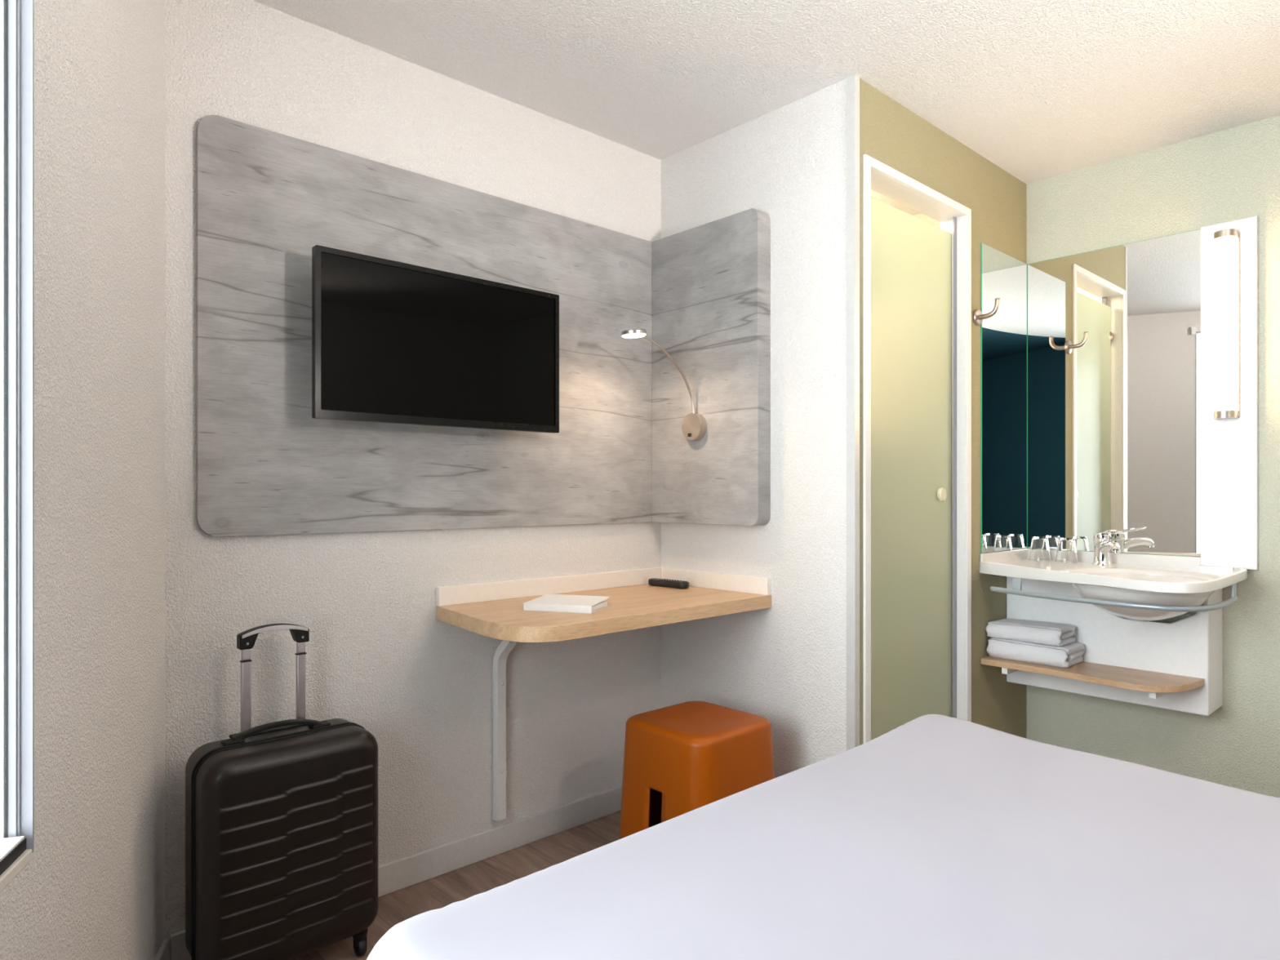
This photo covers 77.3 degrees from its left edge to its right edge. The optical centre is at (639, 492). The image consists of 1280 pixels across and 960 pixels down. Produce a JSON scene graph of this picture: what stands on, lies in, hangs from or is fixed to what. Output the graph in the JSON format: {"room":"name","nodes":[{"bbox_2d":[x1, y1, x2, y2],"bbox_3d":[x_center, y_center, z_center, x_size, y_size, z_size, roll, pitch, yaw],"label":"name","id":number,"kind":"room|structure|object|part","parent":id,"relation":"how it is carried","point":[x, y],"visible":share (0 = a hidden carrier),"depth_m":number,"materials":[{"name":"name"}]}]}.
{"room":"hotel room","nodes":[
{"label":"hotel room","id":0,"kind":"room"},
{"bbox_2d":[0,0,164,959],"bbox_3d":[-0.569,-0.054,0.129,0.042,2.350,3.650,0,0,-18],"label":"wall","id":1,"kind":"structure","parent":0,"point":[92,886],"depth_m":1.43,"materials":[{"name":"white paint"}]},
{"bbox_2d":[0,0,34,892],"bbox_3d":[-0.717,-0.296,0.595,0.072,1.646,1.230,0,0,-17],"label":"window","id":2,"kind":"structure","parent":1,"relation":"in","point":[16,16],"depth_m":1.15,"materials":[{"name":"white metal"}]},
{"bbox_3d":[-0.722,-0.295,0.579,0.002,1.569,1.177,0,0,-18],"label":"pane","id":3,"kind":"part","parent":2,"relation":"part of","materials":[{"name":"white"}]},
{"bbox_3d":[-0.715,0.492,0.573,0.038,0.004,1.185,0,0,-18],"label":"sill","id":4,"kind":"part","parent":2,"relation":"part of","materials":[{"name":"white paint"}]},
{"bbox_3d":[-0.705,0.519,0.578,0.035,0.016,1.188,0,0,-18],"label":"sill","id":5,"kind":"part","parent":2,"relation":"part of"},
{"bbox_2d":[154,938,168,959],"bbox_3d":[-0.541,1.079,0.131,0.012,0.084,3.638,0,0,-18],"label":"baseboard","id":6,"kind":"structure","parent":1,"relation":"attached to","point":[162,953],"depth_m":1.82,"materials":[{"name":"paint"}]},
{"bbox_2d":[164,0,661,959],"bbox_3d":[-0.094,-0.054,2.873,2.851,2.350,0.100,0,0,-43],"label":"wall","id":7,"kind":"structure","parent":0,"point":[380,659],"depth_m":2.24,"materials":[{"name":"white paint"}]},
{"bbox_2d":[169,785,622,959],"bbox_3d":[-0.509,1.079,2.416,1.603,0.084,0.012,0,0,-43],"label":"baseboard","id":8,"kind":"structure","parent":7,"relation":"attached to","point":[410,870],"depth_m":2.44,"materials":[{"name":"paint"}]},
{"bbox_2d":[195,115,770,537],"bbox_3d":[-0.320,-0.401,2.252,1.549,1.018,0.509,0,0,-43],"label":"wall panel","id":9,"kind":"object","parent":7,"relation":"attached to","point":[620,452],"visible":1,"depth_m":2.39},
{"bbox_2d":[311,244,559,433],"bbox_3d":[-0.564,-0.398,2.272,0.749,0.428,0.113,0,0,-43],"label":"television","id":10,"kind":"object","parent":9,"relation":"attached to","point":[393,342],"visible":1,"depth_m":2.18,"materials":[{"name":"black plastic"}]},
{"bbox_2d":[621,328,706,440],"bbox_3d":[0.072,-0.345,2.627,0.336,0.339,0.093,0,0,-43],"label":"reading lamp","id":11,"kind":"object","parent":9,"relation":"attached to","point":[694,426],"visible":1,"depth_m":2.70,"materials":[{"name":"metal"}]},
{"bbox_2d":[622,333,645,337],"bbox_3d":[-0.019,-0.498,2.538,0.074,0.017,0.074,0,0,-43],"label":"diffuser","id":12,"kind":"object","parent":11,"relation":"attached to","point":[624,335],"depth_m":2.52,"materials":[{"name":"white plastic"}]},
{"bbox_3d":[0.097,-0.384,2.647,0.244,0.238,0.010,0,0,-44],"label":"arm","id":13,"kind":"part","parent":11,"relation":"part of","materials":[{"name":"metal"}]},
{"bbox_2d":[435,567,771,821],"bbox_3d":[-0.097,0.643,2.446,0.958,0.731,0.526,0,0,-43],"label":"desk","id":14,"kind":"object","parent":7,"relation":"attached to","point":[494,610],"visible":0.95,"depth_m":2.45,"materials":[{"name":"brown wood"}]},
{"bbox_2d":[523,594,609,613],"bbox_3d":[-0.208,0.318,2.295,0.204,0.028,0.150,0,0,17],"label":"booklet","id":15,"kind":"object","parent":14,"relation":"on","point":[546,602],"visible":1,"depth_m":2.25,"materials":[{"name":"white paper"}]},
{"bbox_2d":[648,577,688,588],"bbox_3d":[0.100,0.320,2.809,0.178,0.025,0.046,0,0,45],"label":"remote control","id":16,"kind":"object","parent":14,"relation":"on","point":[653,581],"visible":1,"depth_m":2.78,"materials":[{"name":"black plastic"}]},
{"bbox_2d":[291,810,621,959],"bbox_3d":[0.348,1.161,0.951,5.001,0.080,3.529,0,0,-43],"label":"floor","id":17,"kind":"structure","parent":0,"point":[462,883],"depth_m":2.33,"materials":[{"name":"brown wood"}]},
{"bbox_2d":[185,623,377,959],"bbox_3d":[-0.831,0.720,1.881,0.399,0.801,0.208,0,0,-43],"label":"suitcase","id":18,"kind":"object","parent":17,"relation":"on","point":[282,816],"visible":1,"depth_m":1.80,"materials":[{"name":"black plastic"},{"name":"aluminium"},{"name":"black rubber"}]},
{"bbox_3d":[-0.929,0.571,1.829,0.044,0.010,0.032,0,0,-43],"label":"handle mount","id":19,"kind":"part","parent":18,"relation":"part of","materials":[{"name":"black plastic"}]},
{"bbox_3d":[-0.857,0.561,1.895,0.196,0.032,0.028,0,0,-43],"label":"carry handle","id":20,"kind":"part","parent":18,"relation":"part of","materials":[{"name":"black plastic"}]},
{"bbox_3d":[-0.785,0.571,1.961,0.044,0.010,0.032,0,0,-43],"label":"handle mount","id":21,"kind":"part","parent":18,"relation":"part of","materials":[{"name":"black plastic"}]},
{"bbox_2d":[619,701,774,839],"bbox_3d":[0.173,0.895,2.371,0.378,0.452,0.378,0,0,-43],"label":"stool","id":22,"kind":"object","parent":17,"relation":"on","point":[679,759],"visible":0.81,"depth_m":2.27,"materials":[{"name":"orange plastic"}]},
{"bbox_2d":[366,714,1279,959],"bbox_3d":[0.850,0.828,0.768,1.492,0.586,2.020,0,0,-43],"label":"bed","id":23,"kind":"object","parent":17,"relation":"on","point":[932,837],"visible":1,"depth_m":1.17,"materials":[{"name":"white fabric"}]},
{"bbox_2d":[661,86,828,777],"bbox_3d":[0.343,-0.054,2.712,0.050,2.350,0.730,0,0,-43],"label":"wall","id":24,"kind":"structure","parent":0,"point":[771,664],"depth_m":2.56,"materials":[{"name":"white paint"}]},
{"bbox_2d":[846,74,859,750],"bbox_3d":[0.632,-0.054,2.375,0.025,2.350,0.029,0,0,-43],"label":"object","id":25,"kind":"structure","parent":24,"relation":"attached to","point":[852,82],"depth_m":2.36,"materials":[{"name":"paint"}]},
{"bbox_2d":[253,0,1279,215],"bbox_3d":[0.348,-1.270,0.951,5.001,0.080,3.529,0,0,-43],"label":"ceiling","id":26,"kind":"structure","parent":0,"point":[1040,90],"depth_m":2.27,"materials":[{"name":"paint"}]},
{"bbox_2d":[828,78,1026,757],"bbox_3d":[1.058,-0.054,2.812,1.238,2.350,0.090,0,0,-43],"label":"wall","id":27,"kind":"structure","parent":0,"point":[891,134],"depth_m":2.54,"materials":[{"name":"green paint"}]},
{"bbox_2d":[862,154,971,743],"bbox_3d":[0.891,0.057,2.655,0.692,2.128,0.103,0,0,-43],"label":"door","id":28,"kind":"structure","parent":27,"relation":"attached to","point":[917,273],"depth_m":2.67,"materials":[{"name":"white paint"}]},
{"bbox_3d":[0.887,0.092,2.660,0.607,2.033,0.008,0,0,-43],"label":"glass panel","id":29,"kind":"part","parent":28,"relation":"part of","materials":[{"name":"green"}]},
{"bbox_3d":[1.054,0.009,2.796,0.049,0.049,0.017,0,0,-43],"label":"knob","id":30,"kind":"part","parent":28,"relation":"part of","materials":[{"name":"metal"}]},
{"bbox_2d":[973,297,999,325],"bbox_3d":[1.246,-0.645,2.867,0.059,0.086,0.084,0,0,-43],"label":"coat hook","id":31,"kind":"object","parent":27,"relation":"attached to","point":[978,317],"visible":1,"depth_m":2.87,"materials":[{"name":"metal"}]},
{"bbox_3d":[1.250,-0.654,2.863,0.017,0.063,0.074,0,0,-43],"label":"hook arm","id":32,"kind":"part","parent":31,"relation":"part of","materials":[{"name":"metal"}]},
{"bbox_2d":[980,242,1027,553],"bbox_3d":[1.395,-0.343,3.057,0.410,1.133,0.005,0,0,-43],"label":"wall mirror","id":33,"kind":"object","parent":27,"relation":"attached to","point":[1004,335],"visible":1,"depth_m":3.04,"materials":[{"name":"silver metal"}]},
{"bbox_2d":[981,655,1204,698],"bbox_3d":[1.527,0.628,2.749,0.246,0.045,0.635,0,0,-43],"label":"wall shelf","id":34,"kind":"object","parent":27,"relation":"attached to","point":[1157,684],"visible":0.92,"depth_m":2.65,"materials":[{"name":"brown wood"}]},
{"bbox_2d":[986,638,1085,667],"bbox_3d":[1.428,0.569,2.893,0.193,0.070,0.276,0,0,-43],"label":"folded towel","id":35,"kind":"object","parent":34,"relation":"on","point":[1068,655],"visible":0.89,"depth_m":2.82,"materials":[{"name":"white fabric"}]},
{"bbox_2d":[985,617,1075,646],"bbox_3d":[1.412,0.503,2.897,0.164,0.062,0.256,0,0,-43],"label":"folded towel","id":36,"kind":"object","parent":35,"relation":"on","point":[1050,633],"visible":1,"depth_m":2.84,"materials":[{"name":"white fabric"}]},
{"bbox_2d":[912,115,1279,798],"bbox_3d":[2.102,-0.054,2.665,0.100,2.350,3.379,0,0,-43],"label":"wall","id":37,"kind":"structure","parent":0,"point":[1233,174],"depth_m":2.75,"materials":[{"name":"green paint"}]},
{"bbox_2d":[979,548,1247,620],"bbox_3d":[1.532,0.317,2.683,0.714,0.185,0.743,0,0,-43],"label":"washbasin","id":38,"kind":"object","parent":37,"relation":"attached to","point":[1140,587],"visible":0.98,"depth_m":2.55,"materials":[{"name":"white ceramic"}]},
{"bbox_2d":[1028,536,1050,560],"bbox_3d":[1.547,0.218,3.098,0.077,0.092,0.077,0,0,-43],"label":"drinking glass","id":39,"kind":"object","parent":38,"relation":"on","point":[1039,549],"visible":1,"depth_m":3.07,"materials":[{"name":"clear glass"}]},
{"bbox_2d":[1055,537,1078,563],"bbox_3d":[1.610,0.218,3.022,0.077,0.092,0.077,0,0,-43],"label":"drinking glass","id":40,"kind":"object","parent":38,"relation":"on","point":[1066,552],"visible":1,"depth_m":3.00,"materials":[{"name":"clear glass"}]},
{"bbox_2d":[1092,529,1119,565],"bbox_3d":[1.679,0.198,2.859,0.062,0.133,0.181,0,0,5],"label":"tap","id":41,"kind":"object","parent":38,"relation":"on","point":[1103,544],"visible":1,"depth_m":2.89,"materials":[{"name":"silver metal"}]},
{"bbox_3d":[1.671,0.143,2.861,0.036,0.022,0.118,0,0,13],"label":"lever","id":42,"kind":"part","parent":41,"relation":"part of","materials":[{"name":"silver metal"}]},
{"bbox_3d":[1.671,0.201,2.846,0.038,0.058,0.153,0,0,10],"label":"spout","id":43,"kind":"part","parent":41,"relation":"part of","materials":[{"name":"silver metal"}]},
{"bbox_3d":[1.597,0.344,2.555,0.436,0.132,0.390,0,0,-43],"label":"bowl","id":44,"kind":"part","parent":38,"relation":"part of","materials":[{"name":"white ceramic"}]},
{"bbox_2d":[1027,228,1200,556],"bbox_3d":[1.742,-0.343,2.978,0.005,1.133,0.582,0,0,-43],"label":"wall mirror","id":45,"kind":"object","parent":37,"relation":"attached to","point":[1114,332],"visible":0.91,"depth_m":2.95,"materials":[{"name":"silver metal"}]},
{"bbox_2d":[1006,576,1222,715],"bbox_3d":[1.692,0.512,2.894,0.192,0.430,0.646,0,0,-43],"label":"panel","id":46,"kind":"object","parent":37,"relation":"attached to","point":[1192,646],"visible":0.54,"depth_m":2.75,"materials":[{"name":"white laminate"}]},
{"bbox_2d":[1200,216,1257,569],"bbox_3d":[1.988,-0.327,2.702,0.018,1.167,0.156,0,0,-43],"label":"board","id":47,"kind":"object","parent":37,"relation":"attached to","point":[1228,446],"visible":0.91,"depth_m":2.69,"materials":[{"name":"white plastic"}]},
{"bbox_2d":[1213,228,1239,419],"bbox_3d":[1.955,-0.558,2.675,0.066,0.623,0.068,0,0,-43],"label":"wall lamp","id":48,"kind":"object","parent":47,"relation":"attached to","point":[1226,242],"visible":1,"depth_m":2.65,"materials":[{"name":"white plastic"}]},
{"bbox_3d":[1.976,-0.558,2.694,0.010,0.613,0.068,0,0,-43],"label":"plate","id":49,"kind":"part","parent":48,"relation":"part of","materials":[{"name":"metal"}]}
]}

